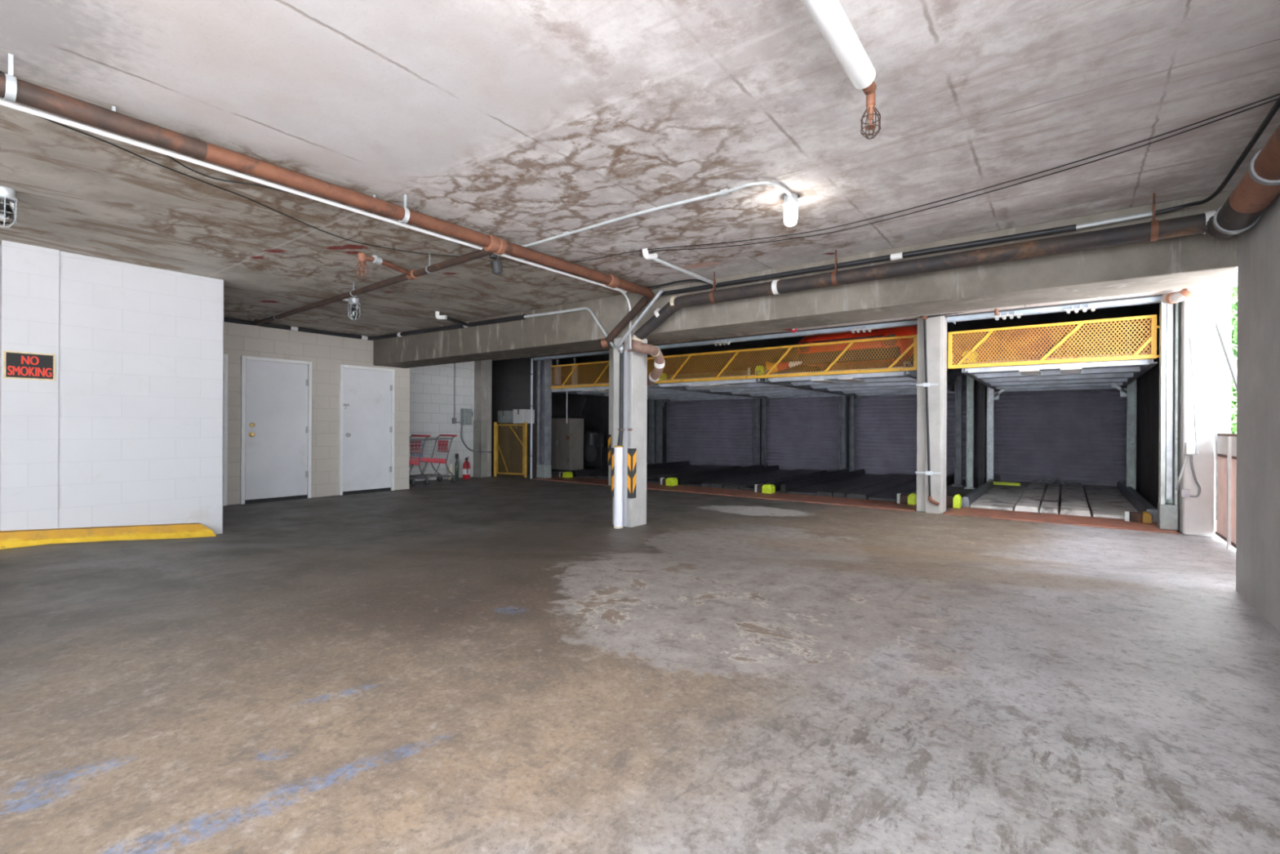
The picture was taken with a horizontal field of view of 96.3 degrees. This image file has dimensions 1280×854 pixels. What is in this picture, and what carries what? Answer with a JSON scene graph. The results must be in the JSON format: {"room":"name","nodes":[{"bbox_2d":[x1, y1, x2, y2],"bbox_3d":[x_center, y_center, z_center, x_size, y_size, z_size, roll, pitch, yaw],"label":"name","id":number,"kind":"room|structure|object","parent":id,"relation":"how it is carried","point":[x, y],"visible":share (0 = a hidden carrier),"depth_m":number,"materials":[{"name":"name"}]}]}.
{"room":"parking garage","nodes":[
{"label":"parking garage","id":0,"kind":"room"},
{"bbox_2d":[0,243,223,533],"bbox_3d":[-5.939,-0.198,6.222,2.670,2.734,1.575,0,0,37],"label":"wall","id":1,"kind":"structure","parent":0,"point":[141,388],"depth_m":5.48,"materials":[{"name":"brick"}]},
{"bbox_2d":[0,240,59,530],"bbox_3d":[-5.235,-0.219,4.926,0.010,2.684,0.345,0,0,37],"label":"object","id":2,"kind":"structure","parent":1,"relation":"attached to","point":[29,408],"depth_m":4.92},
{"bbox_2d":[3,351,55,380],"bbox_3d":[-5.229,-0.522,4.913,0.020,0.230,0.303,0,0,37],"label":"no smoking sign","id":3,"kind":"object","parent":2,"relation":"attached to","point":[16,365],"visible":1,"depth_m":4.90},
{"bbox_2d":[223,316,409,505],"bbox_3d":[-5.374,-0.195,9.052,0.200,2.734,3.650,0,0,37],"label":"wall","id":4,"kind":"structure","parent":0,"point":[326,353],"depth_m":9.20,"materials":[{"name":"paint"}]},
{"bbox_2d":[222,354,227,506],"bbox_3d":[-6.127,0.041,7.856,0.061,2.155,0.795,0,0,37],"label":"door","id":5,"kind":"structure","parent":4,"relation":"in","point":[225,356],"depth_m":8.14,"materials":[{"name":"white paint"}]},
{"bbox_2d":[240,355,311,504],"bbox_3d":[-5.481,0.044,8.684,0.110,2.155,0.965,0,0,37],"label":"door","id":6,"kind":"structure","parent":4,"relation":"in","point":[276,455],"depth_m":8.66,"materials":[{"name":"white paint"}]},
{"bbox_2d":[338,364,395,495],"bbox_3d":[-4.647,0.048,9.809,0.104,2.155,0.955,0,0,37],"label":"door","id":7,"kind":"structure","parent":4,"relation":"in","point":[366,397],"depth_m":9.80,"materials":[{"name":"white paint"}]},
{"bbox_2d":[408,360,474,481],"bbox_3d":[-4.747,-0.192,11.881,0.200,2.734,3.000,0,0,37],"label":"wall","id":8,"kind":"structure","parent":0,"point":[431,387],"depth_m":12.36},
{"bbox_2d":[452,363,472,424],"bbox_3d":[-3.913,-0.789,12.704,0.150,1.483,0.474,0,0,37],"label":"meter box","id":9,"kind":"object","parent":8,"relation":"attached to","point":[466,415],"visible":0.97,"depth_m":12.66,"materials":[{"name":"grey metal"}]},
{"bbox_2d":[473,420,487,477],"bbox_3d":[-3.623,0.491,13.003,0.270,1.280,0.175,0,0,37],"label":"wainscot","id":10,"kind":"structure","parent":8,"relation":"attached to","point":[480,427],"depth_m":12.93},
{"bbox_2d":[491,357,537,471],"bbox_3d":[-3.787,-0.995,14.909,3.720,4.350,0.200,0,0,37],"label":"wall","id":11,"kind":"structure","parent":0,"point":[510,379],"depth_m":14.36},
{"bbox_2d":[549,356,580,415],"bbox_3d":[-8.015,-1.067,12.508,0.200,4.450,19.500,0,0,37],"label":"wall","id":12,"kind":"structure","parent":0,"point":[558,399],"depth_m":19.67,"materials":[{"name":"concrete"}]},
{"bbox_2d":[0,462,1279,853],"bbox_3d":[-1.908,1.075,8.082,15.300,0.130,19.700,0,0,37],"label":"floor","id":13,"kind":"structure","parent":0,"point":[491,664],"depth_m":2.28,"materials":[{"name":"concrete"}]},
{"bbox_2d":[0,522,216,549],"bbox_3d":[-4.963,0.992,5.133,0.173,0.324,1.920,0,0,37],"label":"kerb","id":14,"kind":"object","parent":13,"relation":"on","point":[13,538],"visible":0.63,"depth_m":5.20,"materials":[{"name":"yellow paint"}]},
{"bbox_2d":[408,434,430,485],"bbox_3d":[-4.550,0.639,10.821,0.580,0.974,0.988,0,0,35],"label":"shopping cart","id":15,"kind":"object","parent":13,"relation":"on","point":[420,446],"visible":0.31,"depth_m":11.00,"materials":[{"name":"metal"}]},
{"bbox_2d":[408,438,423,462],"bbox_3d":[-4.577,0.467,10.781,0.546,0.484,0.886,0,0,35],"label":"basket","id":16,"kind":"object","parent":15,"relation":"on","point":[420,446],"depth_m":11.01,"materials":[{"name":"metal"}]},
{"bbox_2d":[408,434,457,486],"bbox_3d":[-4.199,0.641,11.307,0.580,0.974,0.988,0,0,39],"label":"shopping cart","id":17,"kind":"object","parent":13,"relation":"on","point":[442,445],"visible":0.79,"depth_m":11.35,"materials":[{"name":"metal"}]},
{"bbox_2d":[408,439,450,462],"bbox_3d":[-4.228,0.469,11.269,0.546,0.484,0.886,0,0,39],"label":"basket","id":18,"kind":"object","parent":17,"relation":"on","point":[442,445],"depth_m":11.28,"materials":[{"name":"metal"}]},
{"bbox_2d":[474,359,492,476],"bbox_3d":[-3.742,-0.186,13.190,0.650,2.734,0.300,0,0,37],"label":"pilaster","id":19,"kind":"object","parent":13,"relation":"on","point":[483,368],"visible":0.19,"depth_m":12.99,"materials":[{"name":"paint"}]},
{"bbox_2d":[497,422,513,474],"bbox_3d":[-3.190,0.512,13.929,0.500,1.242,0.452,0,0,37],"label":"carton","id":20,"kind":"object","parent":13,"relation":"on","point":[504,431],"visible":0.41,"depth_m":13.71,"materials":[{"name":"brown cardboard"}]},
{"bbox_2d":[493,422,527,477],"bbox_3d":[-2.943,0.512,13.004,0.865,1.245,0.070,0,0,19],"label":"gate","id":21,"kind":"object","parent":13,"relation":"on","point":[524,444],"visible":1,"depth_m":12.99,"materials":[{"name":"metal"}]},
{"bbox_2d":[509,422,537,475],"bbox_3d":[-2.773,0.525,13.618,0.460,1.222,0.452,0,0,37],"label":"carton","id":22,"kind":"object","parent":13,"relation":"on","point":[534,425],"visible":0.64,"depth_m":13.48,"materials":[{"name":"brown cardboard"}]},
{"bbox_2d":[513,408,534,423],"bbox_3d":[-2.757,-0.250,13.609,0.370,0.332,0.352,0,0,37],"label":"electrical box","id":23,"kind":"object","parent":22,"relation":"on","point":[520,415],"visible":0.93,"depth_m":13.47,"materials":[{"name":"grey metal"}]},
{"bbox_2d":[529,358,533,478],"bbox_3d":[-2.394,-0.187,12.649,0.056,2.650,0.056,0,0,37],"label":"vertical pipe","id":24,"kind":"object","parent":13,"relation":"on","point":[531,359],"visible":1,"depth_m":12.63,"materials":[{"name":"grey metal"}]},
{"bbox_2d":[551,415,585,471],"bbox_3d":[-1.957,0.425,14.845,0.924,1.430,0.550,0,0,37],"label":"storage cabinet","id":25,"kind":"object","parent":13,"relation":"on","point":[567,438],"visible":0.76,"depth_m":14.57,"materials":[{"name":"grey metal"}]},
{"bbox_2d":[578,397,608,469],"bbox_3d":[-1.209,0.181,15.448,0.923,1.926,0.650,0,0,37],"label":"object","id":26,"kind":"object","parent":13,"relation":"on","point":[595,454],"visible":0.77,"depth_m":15.10,"materials":[{"name":"black metal"}]},
{"bbox_2d":[608,347,613,484],"bbox_3d":[-0.389,-0.194,11.239,0.320,2.684,0.330,0,0,37],"label":"concrete pillar","id":27,"kind":"structure","parent":13,"relation":"on","point":[611,350],"depth_m":11.16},
{"bbox_2d":[613,445,622,528],"bbox_3d":[-0.245,0.681,6.536,0.110,0.936,0.110,0,0,37],"label":"pipe sleeve","id":28,"kind":"object","parent":13,"relation":"on","point":[618,457],"visible":1,"depth_m":6.49,"materials":[{"name":"white plastic"}]},
{"bbox_2d":[612,336,647,527],"bbox_3d":[-0.117,0.054,6.742,0.285,2.190,0.300,0,0,37],"label":"concrete pillar","id":29,"kind":"structure","parent":13,"relation":"on","point":[637,507],"depth_m":6.66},
{"bbox_2d":[617,342,632,445],"bbox_3d":[-0.192,-0.349,6.542,0.190,1.284,0.114,0,0,37],"label":"standpipe","id":30,"kind":"object","parent":29,"relation":"attached to","point":[621,428],"visible":0.85,"depth_m":6.54,"materials":[{"name":"grey metal"}]},
{"bbox_2d":[617,289,662,353],"bbox_3d":[-0.022,-1.152,6.292,0.659,0.629,0.122,0,0,44],"label":"conduit","id":31,"kind":"object","parent":30,"relation":"attached to","point":[620,345],"visible":1,"depth_m":6.25,"materials":[{"name":"metal"}]},
{"bbox_2d":[622,347,630,526],"bbox_3d":[-0.153,0.094,6.562,0.081,2.090,0.031,0,0,37],"label":"cable trunking","id":32,"kind":"object","parent":29,"relation":"attached to","point":[626,433],"visible":0.98,"depth_m":6.55,"materials":[{"name":"grey metal"}]},
{"bbox_2d":[627,448,636,498],"bbox_3d":[-0.101,0.529,6.580,0.088,0.570,0.088,0,0,37],"label":"guard","id":33,"kind":"object","parent":29,"relation":"attached to","point":[632,452],"visible":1,"depth_m":6.54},
{"bbox_2d":[648,399,654,463],"bbox_3d":[0.334,0.052,16.451,0.208,2.200,0.208,0,0,37],"label":"lift post","id":34,"kind":"object","parent":13,"relation":"on","point":[651,402],"visible":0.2,"depth_m":16.44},
{"bbox_2d":[656,399,667,462],"bbox_3d":[0.716,0.054,16.168,0.619,2.200,0.208,0,0,37],"label":"lift post","id":35,"kind":"object","parent":13,"relation":"on","point":[660,403],"visible":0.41,"depth_m":16.28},
{"bbox_2d":[571,460,767,483],"bbox_3d":[0.940,1.075,14.190,2.580,0.160,4.900,0,0,37],"label":"deck","id":36,"kind":"object","parent":13,"relation":"on","point":[655,472],"visible":0.64,"depth_m":13.75,"materials":[{"name":"black metal"}]},
{"bbox_2d":[533,471,915,511],"bbox_3d":[0.984,1.071,10.530,7.620,0.168,0.840,0,0,37],"label":"plate","id":37,"kind":"object","parent":13,"relation":"on","point":[884,504],"depth_m":9.83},
{"bbox_2d":[536,359,551,478],"bbox_3d":[-2.114,-0.180,12.665,0.270,2.602,0.200,0,0,37],"label":"post","id":38,"kind":"object","parent":37,"relation":"on","point":[544,467],"visible":1,"depth_m":12.62,"materials":[{"name":"metal"}]},
{"bbox_2d":[551,334,917,388],"bbox_3d":[0.847,-1.087,10.590,7.850,0.512,0.060,0,0,37],"label":"gate","id":39,"kind":"object","parent":38,"relation":"attached to","point":[914,344],"visible":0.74,"depth_m":9.60,"materials":[{"name":"metal"}]},
{"bbox_2d":[897,493,916,505],"bbox_3d":[4.004,1.073,8.608,0.260,0.160,0.180,0,0,37],"label":"end cap","id":40,"kind":"object","parent":37,"relation":"on","point":[908,499],"visible":0.94,"depth_m":8.56,"materials":[{"name":"paint"}]},
{"bbox_2d":[746,398,759,465],"bbox_3d":[2.965,0.065,15.491,0.619,2.200,0.208,0,0,37],"label":"lift post","id":41,"kind":"object","parent":13,"relation":"on","point":[755,403],"visible":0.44,"depth_m":15.38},
{"bbox_2d":[551,382,761,400],"bbox_3d":[0.648,-0.862,14.228,2.950,0.210,5.480,0,0,37],"label":"deck","id":42,"kind":"object","parent":41,"relation":"attached to","point":[654,393],"visible":0.52,"depth_m":13.67,"materials":[{"name":"metal"}]},
{"bbox_2d":[676,464,848,491],"bbox_3d":[2.954,1.085,12.692,2.000,0.160,4.900,0,0,37],"label":"deck","id":43,"kind":"object","parent":13,"relation":"on","point":[744,478],"visible":0.7,"depth_m":12.10,"materials":[{"name":"black metal"}]},
{"bbox_2d":[761,397,773,466],"bbox_3d":[3.473,0.068,15.114,0.595,2.200,0.160,0,0,37],"label":"lift post","id":44,"kind":"object","parent":13,"relation":"on","point":[764,402],"visible":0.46,"depth_m":15.23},
{"bbox_2d":[831,395,846,469],"bbox_3d":[4.795,0.075,14.131,0.619,2.200,0.208,0,0,37],"label":"lift post","id":45,"kind":"object","parent":13,"relation":"on","point":[842,402],"visible":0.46,"depth_m":14.02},
{"bbox_2d":[654,365,849,398],"bbox_3d":[2.820,-0.895,12.612,2.225,0.300,5.480,0,0,37],"label":"deck","id":46,"kind":"object","parent":45,"relation":"attached to","point":[758,388],"depth_m":11.74,"materials":[{"name":"metal"}]},
{"bbox_2d":[848,395,864,471],"bbox_3d":[5.311,0.078,13.747,0.595,2.200,0.160,0,0,37],"label":"lift post","id":47,"kind":"object","parent":13,"relation":"on","point":[853,401],"visible":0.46,"depth_m":13.87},
{"bbox_2d":[764,361,955,395],"bbox_3d":[4.660,-0.841,11.244,2.250,0.210,5.480,0,0,37],"label":"deck","id":48,"kind":"object","parent":47,"relation":"on","point":[893,383],"visible":0.74,"depth_m":10.29,"materials":[{"name":"metal"}]},
{"bbox_2d":[798,346,900,364],"bbox_3d":[3.355,-1.150,9.287,1.591,0.175,0.140,0,0,37],"label":"grille","id":49,"kind":"object","parent":48,"relation":"attached to","point":[881,347],"depth_m":9.20,"materials":[{"name":"metal"}]},
{"bbox_2d":[798,325,947,372],"bbox_3d":[4.516,-1.597,10.845,1.900,1.420,4.055,0,0,37],"label":"car","id":50,"kind":"object","parent":48,"relation":"on","point":[911,330],"visible":0.41,"depth_m":9.27,"materials":[{"name":"paint"}]},
{"bbox_2d":[780,468,954,502],"bbox_3d":[4.759,1.095,11.349,2.100,0.160,4.900,0,0,37],"label":"deck","id":51,"kind":"object","parent":13,"relation":"on","point":[855,484],"visible":0.67,"depth_m":10.67,"materials":[{"name":"black metal"}]},
{"bbox_2d":[915,315,946,513],"bbox_3d":[4.046,-0.171,7.956,0.325,2.684,0.365,0,0,37],"label":"concrete pillar","id":52,"kind":"structure","parent":13,"relation":"on","point":[935,326],"depth_m":7.81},
{"bbox_2d":[915,308,998,506],"bbox_3d":[4.180,-0.248,7.600,0.964,2.627,0.072,0,0,37],"label":"pipe","id":53,"kind":"object","parent":52,"relation":"attached to","point":[929,473],"visible":0.84,"depth_m":7.79,"materials":[{"name":"grey metal"}]},
{"bbox_2d":[951,375,964,486],"bbox_3d":[6.370,0.083,11.464,0.192,2.200,0.192,0,0,37],"label":"lift post","id":54,"kind":"object","parent":13,"relation":"on","point":[958,380],"visible":1,"depth_m":11.49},
{"bbox_2d":[964,375,975,488],"bbox_3d":[6.332,0.083,10.993,0.176,2.200,0.176,0,0,37],"label":"lift post","id":55,"kind":"object","parent":13,"relation":"on","point":[970,381],"visible":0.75,"depth_m":11.01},
{"bbox_2d":[976,382,985,488],"bbox_3d":[6.639,0.085,11.139,0.160,2.200,0.160,0,0,37],"label":"lift post","id":56,"kind":"object","parent":13,"relation":"on","point":[981,433],"visible":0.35,"depth_m":11.15,"materials":[{"name":"black metal"}]},
{"bbox_2d":[986,386,1007,480],"bbox_3d":[7.086,0.087,11.180,0.603,2.200,0.176,0,0,37],"label":"lift post","id":57,"kind":"object","parent":13,"relation":"on","point":[992,396],"visible":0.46,"depth_m":11.33,"materials":[{"name":"metal"}]},
{"bbox_2d":[961,347,1157,391],"bbox_3d":[6.922,-0.829,9.561,2.030,0.210,5.480,0,0,37],"label":"deck","id":58,"kind":"object","parent":57,"relation":"attached to","point":[1089,375],"visible":0.9,"depth_m":8.55,"materials":[{"name":"metal"}]},
{"bbox_2d":[986,346,1130,486],"bbox_3d":[8.685,-0.190,12.011,2.400,2.770,0.315,0,0,37],"label":"wall","id":59,"kind":"structure","parent":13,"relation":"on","point":[1072,436],"depth_m":11.91,"materials":[{"name":"metal"}]},
{"bbox_2d":[993,386,1125,483],"bbox_3d":[8.669,-0.081,11.990,2.340,2.392,0.052,0,0,37],"label":"curtain","id":60,"kind":"object","parent":59,"relation":"hanging from","point":[1072,436],"depth_m":11.91,"materials":[{"name":"metal"}]},
{"bbox_2d":[961,475,1157,521],"bbox_3d":[7.010,1.107,9.675,2.150,0.160,4.900,0,0,37],"label":"deck","id":61,"kind":"object","parent":13,"relation":"on","point":[1104,501],"visible":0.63,"depth_m":8.76,"materials":[{"name":"metal"}]},
{"bbox_2d":[943,506,1178,533],"bbox_3d":[5.261,1.103,7.349,2.320,0.148,0.840,0,0,37],"label":"plate","id":62,"kind":"object","parent":13,"relation":"on","point":[1117,523],"depth_m":7.14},
{"bbox_2d":[1157,301,1178,530],"bbox_3d":[6.045,-0.138,6.559,0.160,2.602,0.180,0,0,37],"label":"post","id":63,"kind":"object","parent":62,"relation":"on","point":[1167,507],"visible":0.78,"depth_m":6.52,"materials":[{"name":"metal"}]},
{"bbox_2d":[947,314,1156,368],"bbox_3d":[5.182,-1.064,7.366,2.175,0.512,0.060,0,0,37],"label":"gate","id":64,"kind":"object","parent":63,"relation":"attached to","point":[1153,338],"visible":1,"depth_m":7.28,"materials":[{"name":"metal"}]},
{"bbox_2d":[1106,378,1136,489],"bbox_3d":[8.312,0.093,10.019,0.611,2.200,0.192,0,0,37],"label":"lift post","id":65,"kind":"object","parent":13,"relation":"on","point":[1130,392],"visible":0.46,"depth_m":9.92,"materials":[{"name":"metal"}]},
{"bbox_2d":[1177,286,1215,537],"bbox_3d":[6.169,-0.968,6.352,0.250,4.300,0.350,0,0,37],"label":"stucco column","id":66,"kind":"structure","parent":13,"relation":"on","point":[1196,515],"depth_m":6.21,"materials":[{"name":"paint"}]},
{"bbox_2d":[1176,442,1200,497],"bbox_3d":[5.960,0.466,6.253,0.107,0.598,0.210,0,0,-25],"label":"switch box","id":67,"kind":"object","parent":66,"relation":"attached to","point":[1189,446],"visible":1,"depth_m":6.22,"materials":[{"name":"white plastic"}]},
{"bbox_2d":[1189,334,1199,454],"bbox_3d":[6.006,-0.351,6.212,0.023,1.295,0.080,0,0,-38],"label":"rod","id":68,"kind":"object","parent":66,"relation":"attached to","point":[1190,335],"visible":1,"depth_m":6.20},
{"bbox_2d":[1194,324,1217,519],"bbox_3d":[5.996,-0.076,6.055,0.056,2.069,0.344,0,0,14],"label":"cable","id":69,"kind":"object","parent":66,"relation":"attached to","point":[1195,326],"visible":1,"depth_m":5.95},
{"bbox_2d":[1215,433,1236,549],"bbox_3d":[5.182,0.629,4.810,0.070,1.135,3.308,0,0,37],"label":"fence","id":70,"kind":"object","parent":13,"relation":"on","point":[1226,442],"visible":0.35,"depth_m":5.56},
{"bbox_2d":[0,0,1279,360],"bbox_3d":[-3.506,-1.702,5.244,16.100,0.300,13.220,0,0,37],"label":"ceiling","id":71,"kind":"structure","parent":0,"point":[520,122],"depth_m":2.94,"materials":[{"name":"concrete"}]},
{"bbox_2d":[0,186,17,227],"bbox_3d":[-4.157,-1.429,3.744,0.127,0.253,0.128,0,0,37],"label":"ceiling lamp","id":72,"kind":"object","parent":71,"relation":"attached to","point":[8,215],"visible":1,"depth_m":3.73,"materials":[{"name":"glass"}]},
{"bbox_2d":[37,115,457,257],"bbox_3d":[-2.487,-1.531,4.073,0.459,0.007,2.737,0,0,30],"label":"wire","id":73,"kind":"object","parent":71,"relation":"attached to","point":[53,122],"visible":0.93,"depth_m":3.64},
{"bbox_2d":[0,98,631,349],"bbox_3d":[-2.012,-1.250,3.796,0.412,0.702,6.683,0,0,37],"label":"conduit","id":74,"kind":"object","parent":71,"relation":"attached to","point":[2,102],"visible":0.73,"depth_m":3.24,"materials":[{"name":"plastic"}]},
{"bbox_2d":[0,53,654,347],"bbox_3d":[-2.054,-1.236,3.821,0.890,0.616,6.672,0,0,37],"label":"pipe","id":75,"kind":"object","parent":71,"relation":"hanging from","point":[13,90],"visible":1,"depth_m":3.15,"materials":[{"name":"metal"}]},
{"bbox_2d":[488,253,502,275],"bbox_3d":[-1.130,-1.283,4.523,0.096,0.168,0.104,0,0,37],"label":"security camera","id":76,"kind":"object","parent":75,"relation":"hanging from","point":[496,265],"visible":1,"depth_m":4.50,"materials":[{"name":"grey metal"}]},
{"bbox_2d":[347,297,359,319],"bbox_3d":[-3.450,-1.419,6.920,0.133,0.266,0.134,0,0,37],"label":"ceiling lamp","id":77,"kind":"object","parent":71,"relation":"attached to","point":[353,312],"visible":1,"depth_m":6.88,"materials":[{"name":"metal"}]},
{"bbox_2d":[253,248,493,325],"bbox_3d":[-3.383,-1.460,6.415,5.918,0.204,0.082,0,0,41],"label":"pipe","id":78,"kind":"object","parent":71,"relation":"hanging from","point":[415,273],"visible":1,"depth_m":5.57,"materials":[{"name":"brown metal"}]},
{"bbox_2d":[355,252,410,276],"bbox_3d":[-2.197,-1.361,5.014,0.128,0.192,0.578,0,0,29],"label":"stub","id":79,"kind":"object","parent":78,"relation":"attached to","point":[362,258],"visible":0.99,"depth_m":4.85,"materials":[{"name":"metal"}]},
{"bbox_2d":[223,314,525,340],"bbox_3d":[-3.909,-1.488,7.573,3.877,0.117,2.878,0,0,37],"label":"pipe","id":80,"kind":"object","parent":71,"relation":"attached to","point":[517,317],"visible":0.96,"depth_m":8.69,"materials":[{"name":"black metal"}]},
{"bbox_2d":[503,181,791,253],"bbox_3d":[-0.203,-1.519,4.268,2.604,0.032,0.287,0,0,31],"label":"conduit","id":81,"kind":"object","parent":71,"relation":"attached to","point":[724,192],"visible":0.92,"depth_m":3.90,"materials":[{"name":"metal"}]},
{"bbox_2d":[641,248,716,284],"bbox_3d":[0.389,-1.476,5.323,0.053,0.118,1.107,0,0,41],"label":"conduit","id":82,"kind":"object","parent":71,"relation":"attached to","point":[653,256],"visible":0.97,"depth_m":5.17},
{"bbox_2d":[782,193,799,226],"bbox_3d":[0.997,-1.430,3.794,0.104,0.197,0.105,0,0,37],"label":"ceiling lamp","id":83,"kind":"object","parent":71,"relation":"attached to","point":[790,203],"visible":0.98,"depth_m":3.76,"materials":[{"name":"glass"}]},
{"bbox_2d":[373,190,1237,368],"bbox_3d":[-0.223,-1.288,7.013,10.490,0.494,0.600,0,0,37],"label":"concrete beam","id":84,"kind":"structure","parent":71,"relation":"attached to","point":[1201,260],"depth_m":4.96,"materials":[{"name":"concrete"}]},
{"bbox_2d":[524,306,618,348],"bbox_3d":[-0.894,-1.177,7.045,1.697,0.569,0.103,0,0,37],"label":"conduit","id":85,"kind":"object","parent":84,"relation":"attached to","point":[591,312],"visible":0.83,"depth_m":6.96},
{"bbox_2d":[800,0,880,139],"bbox_3d":[-0.513,-1.379,0.412,0.092,0.315,5.040,0,0,37],"label":"insulated pipe","id":86,"kind":"object","parent":71,"relation":"hanging from","point":[829,17],"visible":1,"depth_m":2.10,"materials":[{"name":"white plastic"}]},
{"bbox_2d":[631,192,1215,385],"bbox_3d":[1.597,-1.013,5.090,0.771,1.026,4.961,0,0,-45],"label":"drain pipe","id":87,"kind":"object","parent":71,"relation":"hanging from","point":[1153,230],"visible":0.97,"depth_m":4.44,"materials":[{"name":"metal"}]},
{"bbox_2d":[571,93,1279,262],"bbox_3d":[1.249,-1.512,4.120,4.897,0.006,0.623,0,0,38],"label":"wire","id":88,"kind":"object","parent":71,"relation":"attached to","point":[1265,99],"visible":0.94,"depth_m":3.58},
{"bbox_2d":[650,97,1278,251],"bbox_3d":[1.736,-1.509,3.881,3.888,0.006,0.555,0,0,41],"label":"wire","id":89,"kind":"object","parent":71,"relation":"attached to","point":[1265,103],"visible":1,"depth_m":3.53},
{"bbox_2d":[659,96,1279,296],"bbox_3d":[0.860,-1.419,3.495,4.287,0.071,3.627,0,0,37],"label":"pipe","id":90,"kind":"object","parent":71,"relation":"attached to","point":[900,255],"visible":0.94,"depth_m":4.33,"materials":[{"name":"black metal"}]},
{"bbox_2d":[1160,286,1202,303],"bbox_3d":[5.881,-1.517,6.208,0.242,0.333,0.392,0,0,-31],"label":"spout","id":91,"kind":"object","parent":71,"relation":"attached to","point":[1184,294],"visible":0.67,"depth_m":6.17,"materials":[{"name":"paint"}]},
{"bbox_2d":[492,293,1164,361],"bbox_3d":[0.223,-2.341,10.798,15.050,1.616,0.140,0,0,37],"label":"wall","id":92,"kind":"structure","parent":0,"point":[1159,295],"depth_m":8.28,"materials":[{"name":"concrete"}]},
{"bbox_2d":[533,320,917,360],"bbox_3d":[0.893,-1.650,10.631,7.870,0.350,0.385,0,0,37],"label":"header","id":93,"kind":"object","parent":92,"relation":"attached to","point":[907,323],"visible":0.23,"depth_m":9.50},
{"bbox_2d":[946,296,1161,324],"bbox_3d":[5.282,-1.628,7.366,2.330,0.350,0.385,0,0,37],"label":"header","id":94,"kind":"object","parent":92,"relation":"attached to","point":[1157,299],"visible":0.27,"depth_m":7.17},
{"bbox_2d":[580,305,1130,479],"bbox_3d":[3.982,-0.954,15.861,15.050,4.350,0.200,0,0,37],"label":"wall","id":95,"kind":"structure","parent":0,"point":[595,410],"depth_m":15.60,"materials":[{"name":"concrete"}]},
{"bbox_2d":[666,370,753,466],"bbox_3d":[2.045,-0.224,16.949,2.950,2.770,0.315,0,0,37],"label":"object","id":96,"kind":"object","parent":95,"relation":"attached to","point":[699,432],"visible":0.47,"depth_m":16.86,"materials":[{"name":"metal"}]},
{"bbox_2d":[668,398,752,465],"bbox_3d":[2.029,-0.116,16.928,2.890,2.392,0.052,0,0,37],"label":"curtain","id":97,"kind":"object","parent":96,"relation":"hanging from","point":[701,432],"depth_m":16.86,"materials":[{"name":"metal"}]},
{"bbox_2d":[766,367,839,471],"bbox_3d":[4.304,-0.213,15.269,2.120,2.770,0.315,0,0,37],"label":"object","id":98,"kind":"object","parent":95,"relation":"attached to","point":[802,433],"visible":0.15,"depth_m":15.20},
{"bbox_2d":[766,396,839,469],"bbox_3d":[4.288,-0.104,15.248,2.060,2.392,0.052,0,0,37],"label":"curtain","id":99,"kind":"object","parent":98,"relation":"hanging from","point":[802,433],"depth_m":15.20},
{"bbox_2d":[854,394,916,475],"label":"roller shutter","id":100,"kind":"object","parent":95,"relation":"attached to","point":[885,434],"depth_m":13.96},
{"bbox_2d":[946,393,955,475],"label":"roller shutter","id":101,"kind":"object","parent":95,"relation":"attached to","point":[950,397],"depth_m":13.13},
{"bbox_2d":[962,384,966,479],"label":"roller shutter","id":102,"kind":"object","parent":95,"relation":"attached to","point":[964,386],"depth_m":12.96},
{"bbox_2d":[1130,302,1179,509],"bbox_3d":[8.065,-0.933,8.960,0.200,4.350,6.000,0,0,37],"label":"wall","id":103,"kind":"structure","parent":0,"point":[1148,384],"depth_m":8.81,"materials":[{"name":"concrete"}]},
{"bbox_2d":[1235,194,1279,631],"bbox_3d":[2.809,-0.152,2.024,0.350,2.734,3.800,0,0,37],"label":"wall","id":104,"kind":"structure","parent":0,"point":[1258,354],"depth_m":3.23,"materials":[{"name":"concrete"}]},
{"bbox_2d":[1202,124,1279,238],"bbox_3d":[2.417,-1.220,1.962,0.206,0.224,4.026,0,0,37],"label":"pipe","id":105,"kind":"object","parent":104,"relation":"attached to","point":[1260,186],"visible":1,"depth_m":2.84,"materials":[{"name":"metal"}]},
{"label":"outside","id":106,"kind":"structure","parent":0,"visible":0},
{"bbox_2d":[1214,508,1235,550],"bbox_3d":[30.554,1.444,-10.268,58.700,0.230,100.000,0,0,37],"label":"ground","id":107,"kind":"structure","parent":106,"point":[1216,535],"depth_m":6.33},
{"bbox_2d":[1214,287,1231,508],"bbox_3d":[11.452,-2.740,12.680,0.680,8.100,10.000,0,0,37],"label":"building","id":108,"kind":"structure","parent":107,"relation":"on","point":[1223,295],"depth_m":8.52,"materials":[{"name":"white paint"}]},
{"bbox_2d":[1215,308,1236,390],"bbox_3d":[8.149,-0.259,7.696,0.090,2.987,1.840,0,0,24],"label":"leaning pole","id":109,"kind":"object","parent":107,"relation":"on","point":[1231,361],"visible":0.19,"depth_m":8.15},
{"bbox_2d":[1231,380,1236,433],"bbox_3d":[12.073,0.064,11.211,1.414,2.426,1.399,0,0,37],"label":"shrub","id":110,"kind":"object","parent":107,"relation":"on","point":[1233,392],"visible":0.06,"depth_m":11.22,"materials":[{"name":"green plant"}]},
{"bbox_2d":[1231,286,1237,383],"bbox_3d":[14.016,-1.654,13.009,2.745,5.864,2.764,0,0,-35],"label":"tree","id":111,"kind":"object","parent":107,"relation":"on","point":[1234,307],"visible":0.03,"depth_m":12.81,"materials":[{"name":"green plant"}]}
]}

